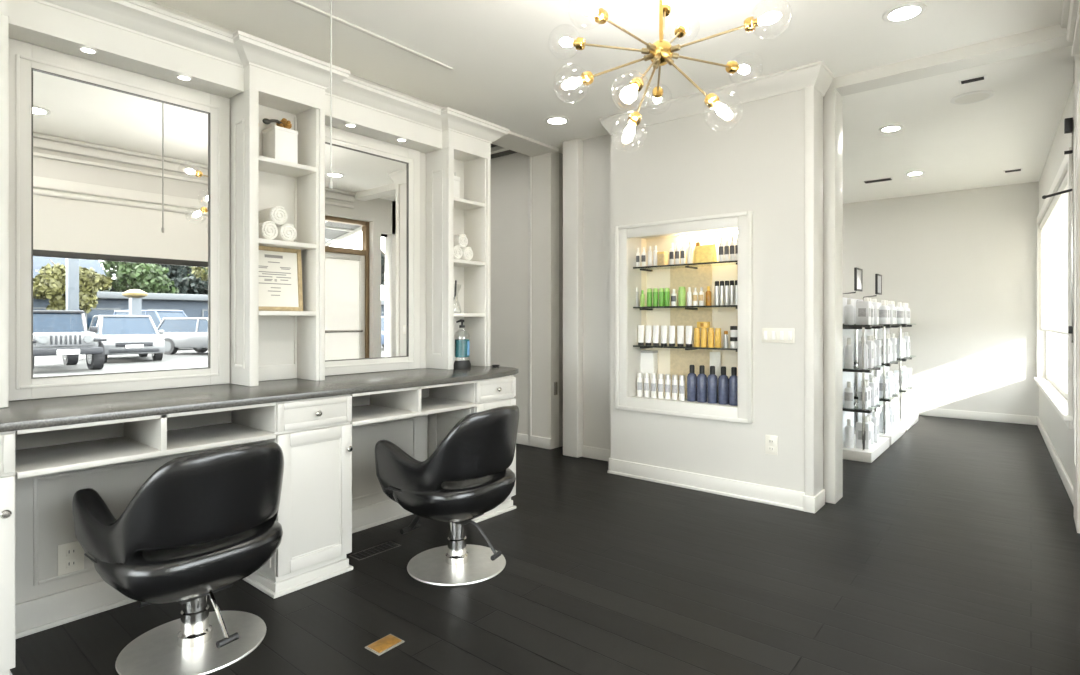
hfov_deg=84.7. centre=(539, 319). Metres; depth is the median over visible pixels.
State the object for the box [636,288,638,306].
bottle
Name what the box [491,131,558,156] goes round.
soffit
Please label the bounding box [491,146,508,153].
trim
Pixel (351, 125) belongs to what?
spotlight
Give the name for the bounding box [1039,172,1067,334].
roller shade
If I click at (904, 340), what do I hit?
bottle
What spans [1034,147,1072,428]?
window
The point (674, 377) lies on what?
bottle
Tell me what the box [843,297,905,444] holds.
display unit
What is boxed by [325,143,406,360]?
mirror glass
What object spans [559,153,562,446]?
wall
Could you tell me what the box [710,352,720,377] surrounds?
card
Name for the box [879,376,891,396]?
carton
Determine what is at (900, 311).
bottle
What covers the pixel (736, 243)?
bottle
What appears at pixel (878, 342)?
carton
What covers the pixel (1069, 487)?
baseboard
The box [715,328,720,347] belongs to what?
bottle
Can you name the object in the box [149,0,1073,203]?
ceiling
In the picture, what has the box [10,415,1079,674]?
floor
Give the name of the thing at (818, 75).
crown molding
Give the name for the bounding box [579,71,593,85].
socket
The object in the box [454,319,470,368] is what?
pump bottle
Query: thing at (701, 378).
bottle
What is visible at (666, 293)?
bottle
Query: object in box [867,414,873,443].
bottle
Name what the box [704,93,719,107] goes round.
socket
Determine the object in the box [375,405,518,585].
chair
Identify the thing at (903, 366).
bottle
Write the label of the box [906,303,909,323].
bottle
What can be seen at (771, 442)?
wall outlet
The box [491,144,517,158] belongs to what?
ceiling
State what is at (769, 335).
light switch
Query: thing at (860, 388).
bottle
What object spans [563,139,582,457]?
trim
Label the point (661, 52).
chandelier
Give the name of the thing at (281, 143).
gift box
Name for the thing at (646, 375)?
bottle
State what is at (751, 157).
wall
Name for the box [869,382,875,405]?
carton
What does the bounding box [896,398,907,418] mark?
carton
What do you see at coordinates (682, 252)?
bottle
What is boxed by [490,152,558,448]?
wall
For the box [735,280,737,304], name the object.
bottle
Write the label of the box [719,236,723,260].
bottle
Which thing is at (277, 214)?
rolled towel
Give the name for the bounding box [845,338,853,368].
bottle
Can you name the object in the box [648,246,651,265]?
bottle
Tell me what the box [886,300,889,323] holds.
bottle
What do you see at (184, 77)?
spotlight
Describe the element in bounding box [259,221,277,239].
rolled towel
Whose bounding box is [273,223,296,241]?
rolled towel
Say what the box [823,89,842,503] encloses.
door frame
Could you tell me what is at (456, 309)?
glass jar
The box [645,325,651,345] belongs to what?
tube
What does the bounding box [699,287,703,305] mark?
bottle
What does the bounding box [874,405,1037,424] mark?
baseboard
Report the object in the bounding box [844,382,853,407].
bottle
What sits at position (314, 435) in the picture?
base cabinet
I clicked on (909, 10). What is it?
recessed light
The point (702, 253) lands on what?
pouch
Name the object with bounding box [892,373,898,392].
carton
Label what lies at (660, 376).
bottle
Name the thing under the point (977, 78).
grille
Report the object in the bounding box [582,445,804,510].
baseboard
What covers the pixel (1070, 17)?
crown molding
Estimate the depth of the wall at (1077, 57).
3.34 m
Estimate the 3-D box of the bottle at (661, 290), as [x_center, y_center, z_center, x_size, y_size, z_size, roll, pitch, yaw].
[0.924,-0.172,4.507,0.041,0.140,0.041,0,0,40]
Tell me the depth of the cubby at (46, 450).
2.30 m
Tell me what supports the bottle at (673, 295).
on the glass shelf at (736, 306)
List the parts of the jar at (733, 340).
lid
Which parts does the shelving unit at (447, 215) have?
panel, panel mould, panel, panel, shelf, shelf, shelf, panel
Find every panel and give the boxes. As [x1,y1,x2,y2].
[15,446,229,638]
[352,415,427,532]
[670,248,737,397]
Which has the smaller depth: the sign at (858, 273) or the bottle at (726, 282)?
the bottle at (726, 282)
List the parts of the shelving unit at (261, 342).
panel, panel mould, panel, panel, shelf, shelf, shelf, panel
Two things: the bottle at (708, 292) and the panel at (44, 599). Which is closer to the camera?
the panel at (44, 599)
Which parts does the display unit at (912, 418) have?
panel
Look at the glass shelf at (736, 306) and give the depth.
4.37 m
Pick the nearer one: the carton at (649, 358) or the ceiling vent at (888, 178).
the carton at (649, 358)
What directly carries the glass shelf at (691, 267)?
attached to the wall niche
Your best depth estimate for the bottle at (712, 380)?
4.22 m
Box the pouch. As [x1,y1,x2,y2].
[693,242,716,262]
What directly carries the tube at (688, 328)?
on the glass shelf at (641, 347)
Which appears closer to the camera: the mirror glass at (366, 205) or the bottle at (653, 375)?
the mirror glass at (366, 205)
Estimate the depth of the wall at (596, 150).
5.11 m
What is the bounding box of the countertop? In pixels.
[0,365,517,431]
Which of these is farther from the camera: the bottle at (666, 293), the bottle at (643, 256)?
the bottle at (643, 256)
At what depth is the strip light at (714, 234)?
4.37 m
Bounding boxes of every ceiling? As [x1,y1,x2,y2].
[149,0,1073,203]
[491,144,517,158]
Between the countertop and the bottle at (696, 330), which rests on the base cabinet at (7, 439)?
the countertop
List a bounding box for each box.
[262,125,297,163]
[454,176,459,197]
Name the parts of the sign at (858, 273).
frame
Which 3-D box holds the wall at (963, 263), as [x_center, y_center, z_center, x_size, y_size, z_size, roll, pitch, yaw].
[4.287,-0.190,7.994,4.600,2.780,0.120,0,0,40]
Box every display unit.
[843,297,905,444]
[843,298,888,462]
[848,298,917,430]
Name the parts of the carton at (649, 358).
lid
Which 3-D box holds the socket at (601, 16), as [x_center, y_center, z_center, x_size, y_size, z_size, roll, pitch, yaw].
[0.228,-1.154,2.247,0.054,0.052,0.056,0,0,40]
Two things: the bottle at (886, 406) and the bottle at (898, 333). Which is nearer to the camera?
the bottle at (886, 406)
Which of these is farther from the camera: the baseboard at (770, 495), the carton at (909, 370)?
the carton at (909, 370)
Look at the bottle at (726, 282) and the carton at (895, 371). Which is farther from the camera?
the carton at (895, 371)
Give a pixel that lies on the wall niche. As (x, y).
(723, 318)
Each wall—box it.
[14,0,443,446]
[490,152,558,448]
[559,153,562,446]
[583,134,610,449]
[611,89,804,491]
[843,181,1067,416]
[1039,82,1073,485]
[1074,55,1079,532]
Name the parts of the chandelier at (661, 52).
bulb, bulb, bulb, arm, arm, bulb, bulb, arm, arm, arm, bulb, arm, stem, arm, arm, arm, arm, arm, bulb, bulb, bulb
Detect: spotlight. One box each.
[78,45,96,53]
[176,74,191,80]
[345,123,355,127]
[396,138,406,141]
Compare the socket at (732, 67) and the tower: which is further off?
the socket at (732, 67)
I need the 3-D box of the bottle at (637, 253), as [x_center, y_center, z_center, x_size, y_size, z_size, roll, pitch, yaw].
[0.770,-0.488,4.660,0.038,0.155,0.039,0,0,40]
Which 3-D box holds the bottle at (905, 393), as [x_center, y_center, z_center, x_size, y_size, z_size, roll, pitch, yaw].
[4.299,0.985,6.951,0.076,0.260,0.076,0,0,40]
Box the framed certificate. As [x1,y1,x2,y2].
[259,246,302,310]
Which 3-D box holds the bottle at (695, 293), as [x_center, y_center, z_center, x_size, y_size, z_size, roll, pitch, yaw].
[1.139,-0.170,4.341,0.037,0.135,0.038,0,0,40]
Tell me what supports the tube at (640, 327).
on the glass shelf at (641, 347)
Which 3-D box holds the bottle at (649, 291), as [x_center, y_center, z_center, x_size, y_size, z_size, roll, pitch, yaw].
[0.845,-0.172,4.573,0.041,0.140,0.041,0,0,40]
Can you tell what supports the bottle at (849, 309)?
on the display unit at (855, 454)
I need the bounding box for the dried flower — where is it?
[262,118,291,128]
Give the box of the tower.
[0,14,8,407]
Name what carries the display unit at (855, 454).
on the floor
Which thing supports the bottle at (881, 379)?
on the display unit at (900, 429)
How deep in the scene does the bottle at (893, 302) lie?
6.22 m
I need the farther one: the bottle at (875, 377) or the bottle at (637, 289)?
the bottle at (875, 377)
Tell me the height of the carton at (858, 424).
0.221 m
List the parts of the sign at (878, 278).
frame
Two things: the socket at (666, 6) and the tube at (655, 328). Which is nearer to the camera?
the socket at (666, 6)
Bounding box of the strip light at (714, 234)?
[677,229,737,241]
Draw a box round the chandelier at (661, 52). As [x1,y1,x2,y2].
[560,0,776,137]
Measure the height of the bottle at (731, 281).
0.175 m
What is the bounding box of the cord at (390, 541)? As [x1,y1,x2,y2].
[349,541,399,559]
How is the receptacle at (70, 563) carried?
attached to the wall outlet at (70, 555)
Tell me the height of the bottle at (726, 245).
0.185 m
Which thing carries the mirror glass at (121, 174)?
attached to the wall mirror at (119, 179)
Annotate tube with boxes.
[638,325,643,344]
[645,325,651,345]
[653,326,658,345]
[661,326,666,345]
[669,326,674,345]
[677,326,683,346]
[686,326,691,346]
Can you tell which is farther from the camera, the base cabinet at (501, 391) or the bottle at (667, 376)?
the bottle at (667, 376)
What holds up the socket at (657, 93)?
attached to the chandelier at (661, 52)
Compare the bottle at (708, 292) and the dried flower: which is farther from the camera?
the bottle at (708, 292)
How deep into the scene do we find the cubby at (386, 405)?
3.24 m
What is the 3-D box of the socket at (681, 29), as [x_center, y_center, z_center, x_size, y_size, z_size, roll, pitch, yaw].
[0.657,-1.348,2.770,0.054,0.058,0.061,0,0,40]
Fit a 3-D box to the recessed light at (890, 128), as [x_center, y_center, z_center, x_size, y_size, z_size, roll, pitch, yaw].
[2.888,-1.574,4.875,0.174,0.012,0.174,0,0,40]
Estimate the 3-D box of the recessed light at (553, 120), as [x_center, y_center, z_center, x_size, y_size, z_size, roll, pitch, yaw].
[0.135,-1.574,4.681,0.194,0.012,0.194,0,0,40]
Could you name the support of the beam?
attached to the wall
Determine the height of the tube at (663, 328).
0.155 m
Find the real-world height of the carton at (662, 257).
0.108 m
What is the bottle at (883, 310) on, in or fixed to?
on the display unit at (900, 429)
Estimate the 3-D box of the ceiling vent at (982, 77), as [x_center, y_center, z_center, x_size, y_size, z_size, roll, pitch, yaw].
[2.836,-1.573,3.884,0.150,0.014,0.075,0,0,40]
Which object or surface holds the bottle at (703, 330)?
on the glass shelf at (641, 347)
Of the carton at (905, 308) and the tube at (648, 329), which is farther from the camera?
the carton at (905, 308)
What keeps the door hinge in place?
attached to the wall at (508, 173)
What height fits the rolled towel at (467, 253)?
0.096 m
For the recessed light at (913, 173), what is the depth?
6.35 m
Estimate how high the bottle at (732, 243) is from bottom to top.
0.185 m
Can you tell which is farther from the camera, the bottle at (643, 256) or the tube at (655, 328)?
the bottle at (643, 256)
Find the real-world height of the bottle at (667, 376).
0.185 m
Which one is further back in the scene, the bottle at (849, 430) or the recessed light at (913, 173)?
the recessed light at (913, 173)
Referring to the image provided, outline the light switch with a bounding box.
[762,328,793,342]
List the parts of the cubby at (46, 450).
panel, rail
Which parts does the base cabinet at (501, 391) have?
shoe mould, drawer, door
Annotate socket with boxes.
[572,37,585,49]
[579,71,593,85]
[594,8,608,23]
[628,111,641,125]
[629,77,643,91]
[652,87,662,98]
[663,3,670,16]
[674,25,685,37]
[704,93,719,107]
[725,61,739,73]
[744,16,759,31]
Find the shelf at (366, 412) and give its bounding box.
[350,397,477,425]
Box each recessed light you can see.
[545,116,568,124]
[879,125,902,131]
[882,2,926,21]
[905,171,924,175]
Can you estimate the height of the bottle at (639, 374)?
0.185 m
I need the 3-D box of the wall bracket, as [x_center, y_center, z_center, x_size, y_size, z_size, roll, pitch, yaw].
[3.459,-0.590,3.963,0.057,1.480,0.166,0,0,-37]
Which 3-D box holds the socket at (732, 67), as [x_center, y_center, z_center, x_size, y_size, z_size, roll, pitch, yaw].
[0.862,-1.129,2.646,0.054,0.051,0.052,0,0,-23]
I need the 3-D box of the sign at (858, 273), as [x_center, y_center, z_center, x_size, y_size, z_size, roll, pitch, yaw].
[2.757,-0.206,5.255,0.140,0.498,0.230,0,0,40]
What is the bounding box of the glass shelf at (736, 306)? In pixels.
[633,305,737,309]
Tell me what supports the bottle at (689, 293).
on the glass shelf at (736, 306)
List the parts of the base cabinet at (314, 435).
shoe mould, drawer, door, knob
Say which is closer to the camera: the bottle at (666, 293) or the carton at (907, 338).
the bottle at (666, 293)
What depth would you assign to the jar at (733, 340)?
4.12 m
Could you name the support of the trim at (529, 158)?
attached to the wall at (508, 173)
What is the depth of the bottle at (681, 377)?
4.37 m
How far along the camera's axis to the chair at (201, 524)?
2.02 m
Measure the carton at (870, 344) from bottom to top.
0.238 m
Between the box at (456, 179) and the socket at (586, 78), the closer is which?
the socket at (586, 78)
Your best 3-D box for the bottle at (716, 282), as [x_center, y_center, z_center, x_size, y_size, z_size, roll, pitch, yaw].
[1.266,-0.190,4.237,0.033,0.175,0.033,0,0,40]
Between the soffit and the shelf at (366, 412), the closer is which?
the shelf at (366, 412)
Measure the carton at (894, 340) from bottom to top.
0.238 m
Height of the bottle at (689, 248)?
0.185 m
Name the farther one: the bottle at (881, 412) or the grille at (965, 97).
the bottle at (881, 412)
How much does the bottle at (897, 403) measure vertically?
0.260 m
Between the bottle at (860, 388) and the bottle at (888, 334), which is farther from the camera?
the bottle at (888, 334)
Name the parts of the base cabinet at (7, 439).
knob, drawer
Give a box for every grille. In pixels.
[955,93,989,102]
[961,76,983,83]
[1005,169,1020,172]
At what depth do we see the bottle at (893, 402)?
6.22 m
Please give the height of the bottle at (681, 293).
0.145 m
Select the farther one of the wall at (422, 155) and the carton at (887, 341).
the carton at (887, 341)
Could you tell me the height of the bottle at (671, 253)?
0.170 m
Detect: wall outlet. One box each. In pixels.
[58,541,83,575]
[765,435,777,454]
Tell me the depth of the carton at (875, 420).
5.38 m
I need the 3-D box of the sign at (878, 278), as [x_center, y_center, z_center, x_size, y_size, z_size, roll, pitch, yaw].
[3.331,-0.206,5.947,0.140,0.498,0.230,0,0,40]
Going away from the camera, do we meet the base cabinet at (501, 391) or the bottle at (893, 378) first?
the base cabinet at (501, 391)
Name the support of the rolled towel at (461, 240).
on the rolled towel at (457, 250)
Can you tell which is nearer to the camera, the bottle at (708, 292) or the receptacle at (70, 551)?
the receptacle at (70, 551)
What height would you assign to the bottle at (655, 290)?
0.140 m
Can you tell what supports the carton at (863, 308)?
on the display unit at (855, 454)
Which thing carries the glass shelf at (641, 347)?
attached to the wall niche
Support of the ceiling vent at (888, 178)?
in the ceiling at (511, 70)
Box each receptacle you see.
[66,547,76,556]
[66,559,76,568]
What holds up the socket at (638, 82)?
attached to the chandelier at (661, 52)
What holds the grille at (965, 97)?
attached to the ceiling speaker
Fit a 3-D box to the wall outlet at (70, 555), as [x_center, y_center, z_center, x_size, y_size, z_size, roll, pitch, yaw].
[-1.875,0.950,2.369,0.010,0.120,0.085,0,0,40]
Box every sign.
[843,267,862,324]
[863,274,881,300]
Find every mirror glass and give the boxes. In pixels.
[33,70,208,376]
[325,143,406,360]
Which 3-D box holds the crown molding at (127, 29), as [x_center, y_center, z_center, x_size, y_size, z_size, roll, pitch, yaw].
[-1.529,-1.240,3.013,0.520,0.217,3.489,0,0,40]
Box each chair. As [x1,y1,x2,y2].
[72,442,283,674]
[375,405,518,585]
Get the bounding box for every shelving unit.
[230,88,324,386]
[426,147,489,369]
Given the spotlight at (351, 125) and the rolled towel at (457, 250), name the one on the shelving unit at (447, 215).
the rolled towel at (457, 250)
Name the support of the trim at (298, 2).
attached to the ceiling at (511, 70)
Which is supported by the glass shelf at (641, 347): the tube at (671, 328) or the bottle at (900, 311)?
the tube at (671, 328)
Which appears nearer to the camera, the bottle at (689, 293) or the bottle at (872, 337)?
the bottle at (689, 293)
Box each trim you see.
[288,0,452,69]
[325,76,440,152]
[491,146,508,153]
[528,157,531,445]
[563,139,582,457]
[803,86,824,512]
[1074,130,1075,461]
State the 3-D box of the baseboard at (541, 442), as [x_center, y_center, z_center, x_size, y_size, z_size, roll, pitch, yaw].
[-0.699,1.150,6.154,2.070,0.100,0.015,0,0,40]
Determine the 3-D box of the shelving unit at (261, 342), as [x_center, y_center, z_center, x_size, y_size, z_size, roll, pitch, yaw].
[-1.380,-0.438,3.119,0.237,1.525,0.404,0,0,40]
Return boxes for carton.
[641,350,657,395]
[657,252,667,265]
[697,322,709,327]
[856,301,870,324]
[856,421,870,448]
[859,341,873,367]
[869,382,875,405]
[871,302,878,324]
[871,417,878,442]
[874,340,880,365]
[877,338,889,362]
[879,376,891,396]
[888,304,894,323]
[890,338,896,360]
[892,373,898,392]
[894,370,905,389]
[896,306,907,323]
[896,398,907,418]
[904,336,909,356]
[906,368,911,385]
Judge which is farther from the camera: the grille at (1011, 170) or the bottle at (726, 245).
the grille at (1011, 170)
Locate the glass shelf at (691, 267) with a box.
[633,260,737,271]
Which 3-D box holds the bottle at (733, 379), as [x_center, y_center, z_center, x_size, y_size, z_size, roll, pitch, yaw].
[1.358,0.462,4.147,0.072,0.265,0.072,0,0,40]
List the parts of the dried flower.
stem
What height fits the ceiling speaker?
0.012 m
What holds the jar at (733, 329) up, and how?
on the jar at (733, 340)
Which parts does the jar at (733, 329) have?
lid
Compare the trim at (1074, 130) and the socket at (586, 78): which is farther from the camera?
the trim at (1074, 130)
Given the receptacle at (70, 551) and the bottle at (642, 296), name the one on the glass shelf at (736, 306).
the bottle at (642, 296)
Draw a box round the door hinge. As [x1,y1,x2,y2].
[554,382,557,394]
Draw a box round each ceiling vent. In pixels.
[863,177,893,182]
[958,74,986,83]
[1003,168,1022,172]
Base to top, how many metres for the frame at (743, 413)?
1.413 m
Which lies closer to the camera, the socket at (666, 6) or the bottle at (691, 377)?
the socket at (666, 6)
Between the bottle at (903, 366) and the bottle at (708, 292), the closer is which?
the bottle at (708, 292)
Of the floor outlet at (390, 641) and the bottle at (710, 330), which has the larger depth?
the bottle at (710, 330)
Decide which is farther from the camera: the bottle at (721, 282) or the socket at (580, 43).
the bottle at (721, 282)
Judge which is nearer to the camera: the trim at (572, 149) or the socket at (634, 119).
the socket at (634, 119)
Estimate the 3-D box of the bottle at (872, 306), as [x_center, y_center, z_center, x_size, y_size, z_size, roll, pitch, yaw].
[2.968,-0.077,5.345,0.076,0.240,0.077,0,0,40]
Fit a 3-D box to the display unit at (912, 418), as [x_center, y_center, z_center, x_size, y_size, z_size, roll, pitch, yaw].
[4.008,0.475,6.913,0.590,1.450,0.840,0,0,40]
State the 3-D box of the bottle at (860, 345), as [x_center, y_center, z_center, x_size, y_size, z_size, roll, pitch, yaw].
[2.816,0.282,5.161,0.076,0.280,0.076,0,0,40]
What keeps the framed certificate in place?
on the shelving unit at (261, 342)
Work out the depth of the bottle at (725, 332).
4.18 m
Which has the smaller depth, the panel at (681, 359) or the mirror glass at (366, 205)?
the mirror glass at (366, 205)
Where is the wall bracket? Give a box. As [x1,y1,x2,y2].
[1042,117,1073,342]
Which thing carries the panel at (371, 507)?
attached to the wall at (422, 155)
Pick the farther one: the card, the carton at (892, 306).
the carton at (892, 306)
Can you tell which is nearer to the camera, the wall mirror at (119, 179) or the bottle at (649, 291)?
the wall mirror at (119, 179)
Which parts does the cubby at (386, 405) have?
panel, rail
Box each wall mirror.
[9,38,229,400]
[294,117,419,375]
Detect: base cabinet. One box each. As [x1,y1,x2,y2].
[0,431,14,674]
[231,394,352,598]
[428,375,515,522]
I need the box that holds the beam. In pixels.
[828,23,1072,95]
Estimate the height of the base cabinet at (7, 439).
0.845 m
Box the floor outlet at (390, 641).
[365,634,404,655]
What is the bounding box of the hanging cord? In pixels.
[329,0,332,188]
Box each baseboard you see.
[516,433,550,448]
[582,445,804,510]
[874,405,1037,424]
[1037,417,1073,506]
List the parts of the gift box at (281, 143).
lid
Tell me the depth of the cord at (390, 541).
3.08 m
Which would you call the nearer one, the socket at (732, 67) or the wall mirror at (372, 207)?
the socket at (732, 67)
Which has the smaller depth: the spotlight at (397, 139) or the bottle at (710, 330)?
the spotlight at (397, 139)
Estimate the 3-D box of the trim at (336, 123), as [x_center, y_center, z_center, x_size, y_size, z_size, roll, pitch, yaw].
[-1.030,-1.238,3.663,0.460,0.215,0.881,0,0,40]
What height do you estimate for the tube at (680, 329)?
0.155 m
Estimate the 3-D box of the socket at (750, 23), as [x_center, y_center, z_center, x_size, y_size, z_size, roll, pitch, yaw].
[0.810,-1.132,2.266,0.055,0.052,0.052,0,0,40]
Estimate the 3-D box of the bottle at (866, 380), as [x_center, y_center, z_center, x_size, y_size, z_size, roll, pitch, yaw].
[2.892,0.647,5.253,0.076,0.240,0.077,0,0,40]
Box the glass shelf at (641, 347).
[633,345,737,351]
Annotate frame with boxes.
[615,211,752,423]
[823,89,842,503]
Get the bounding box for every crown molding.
[0,0,508,159]
[599,61,833,134]
[1060,0,1079,55]
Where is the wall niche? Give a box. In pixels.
[641,229,736,398]
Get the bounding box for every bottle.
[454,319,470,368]
[636,248,639,266]
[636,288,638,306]
[637,372,642,396]
[640,290,644,306]
[641,247,645,266]
[644,373,649,396]
[647,288,651,306]
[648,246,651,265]
[651,373,656,397]
[653,246,657,265]
[653,288,657,305]
[658,374,663,398]
[659,288,663,305]
[664,288,669,305]
[665,374,670,398]
[669,243,673,264]
[671,289,676,305]
[672,375,677,399]
[675,242,679,263]
[678,287,685,305]
[679,375,684,400]
[680,242,684,263]
[687,239,692,263]
[687,287,691,305]
[687,365,696,401]
[693,288,697,305]
[694,328,699,346]
[697,365,706,402]
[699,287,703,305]
[701,328,706,346]
[706,286,710,305]
[707,366,717,403]
[708,328,713,347]
[715,281,718,304]
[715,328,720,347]
[718,366,728,404]
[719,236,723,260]
[720,281,723,304]
[724,236,729,260]
[724,331,727,347]
[725,281,728,304]
[729,367,737,405]
[730,235,734,260]
[730,280,733,304]
[735,235,737,259]
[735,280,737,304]
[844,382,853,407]
[845,299,853,324]
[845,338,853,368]
[845,419,853,447]
[858,336,867,368]
[858,380,867,408]
[865,379,870,406]
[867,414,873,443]
[869,298,873,324]
[870,335,875,365]
[873,376,878,402]
[879,300,887,323]
[879,373,887,397]
[879,406,887,432]
[885,405,889,430]
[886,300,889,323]
[888,334,891,361]
[889,371,894,393]
[890,401,896,425]
[892,301,896,323]
[896,397,903,420]
[897,302,903,323]
[897,333,903,357]
[902,333,905,356]
[903,366,907,386]
[905,393,909,414]
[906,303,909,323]
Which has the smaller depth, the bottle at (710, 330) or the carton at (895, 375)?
the bottle at (710, 330)
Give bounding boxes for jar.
[454,280,459,312]
[730,326,737,336]
[730,337,737,347]
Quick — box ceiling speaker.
[950,90,994,104]
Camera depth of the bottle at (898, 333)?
6.57 m
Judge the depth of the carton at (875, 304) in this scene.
5.38 m
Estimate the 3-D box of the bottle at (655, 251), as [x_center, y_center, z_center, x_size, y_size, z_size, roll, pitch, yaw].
[0.887,-0.490,4.551,0.036,0.160,0.036,0,0,40]
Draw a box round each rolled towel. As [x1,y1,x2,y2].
[259,206,287,225]
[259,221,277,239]
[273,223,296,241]
[454,234,467,247]
[454,245,461,258]
[460,247,472,259]
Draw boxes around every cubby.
[15,402,275,478]
[350,380,477,425]
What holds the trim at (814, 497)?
attached to the wall at (751, 157)
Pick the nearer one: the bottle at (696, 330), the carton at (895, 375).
the bottle at (696, 330)
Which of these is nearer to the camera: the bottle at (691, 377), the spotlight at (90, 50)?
the spotlight at (90, 50)
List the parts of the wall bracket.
arm, arm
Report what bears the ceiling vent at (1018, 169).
in the ceiling at (511, 70)
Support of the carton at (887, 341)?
on the display unit at (900, 429)
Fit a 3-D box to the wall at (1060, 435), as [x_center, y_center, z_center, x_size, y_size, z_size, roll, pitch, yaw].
[4.548,-0.190,5.125,0.160,2.780,3.974,0,0,37]
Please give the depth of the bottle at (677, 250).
4.42 m

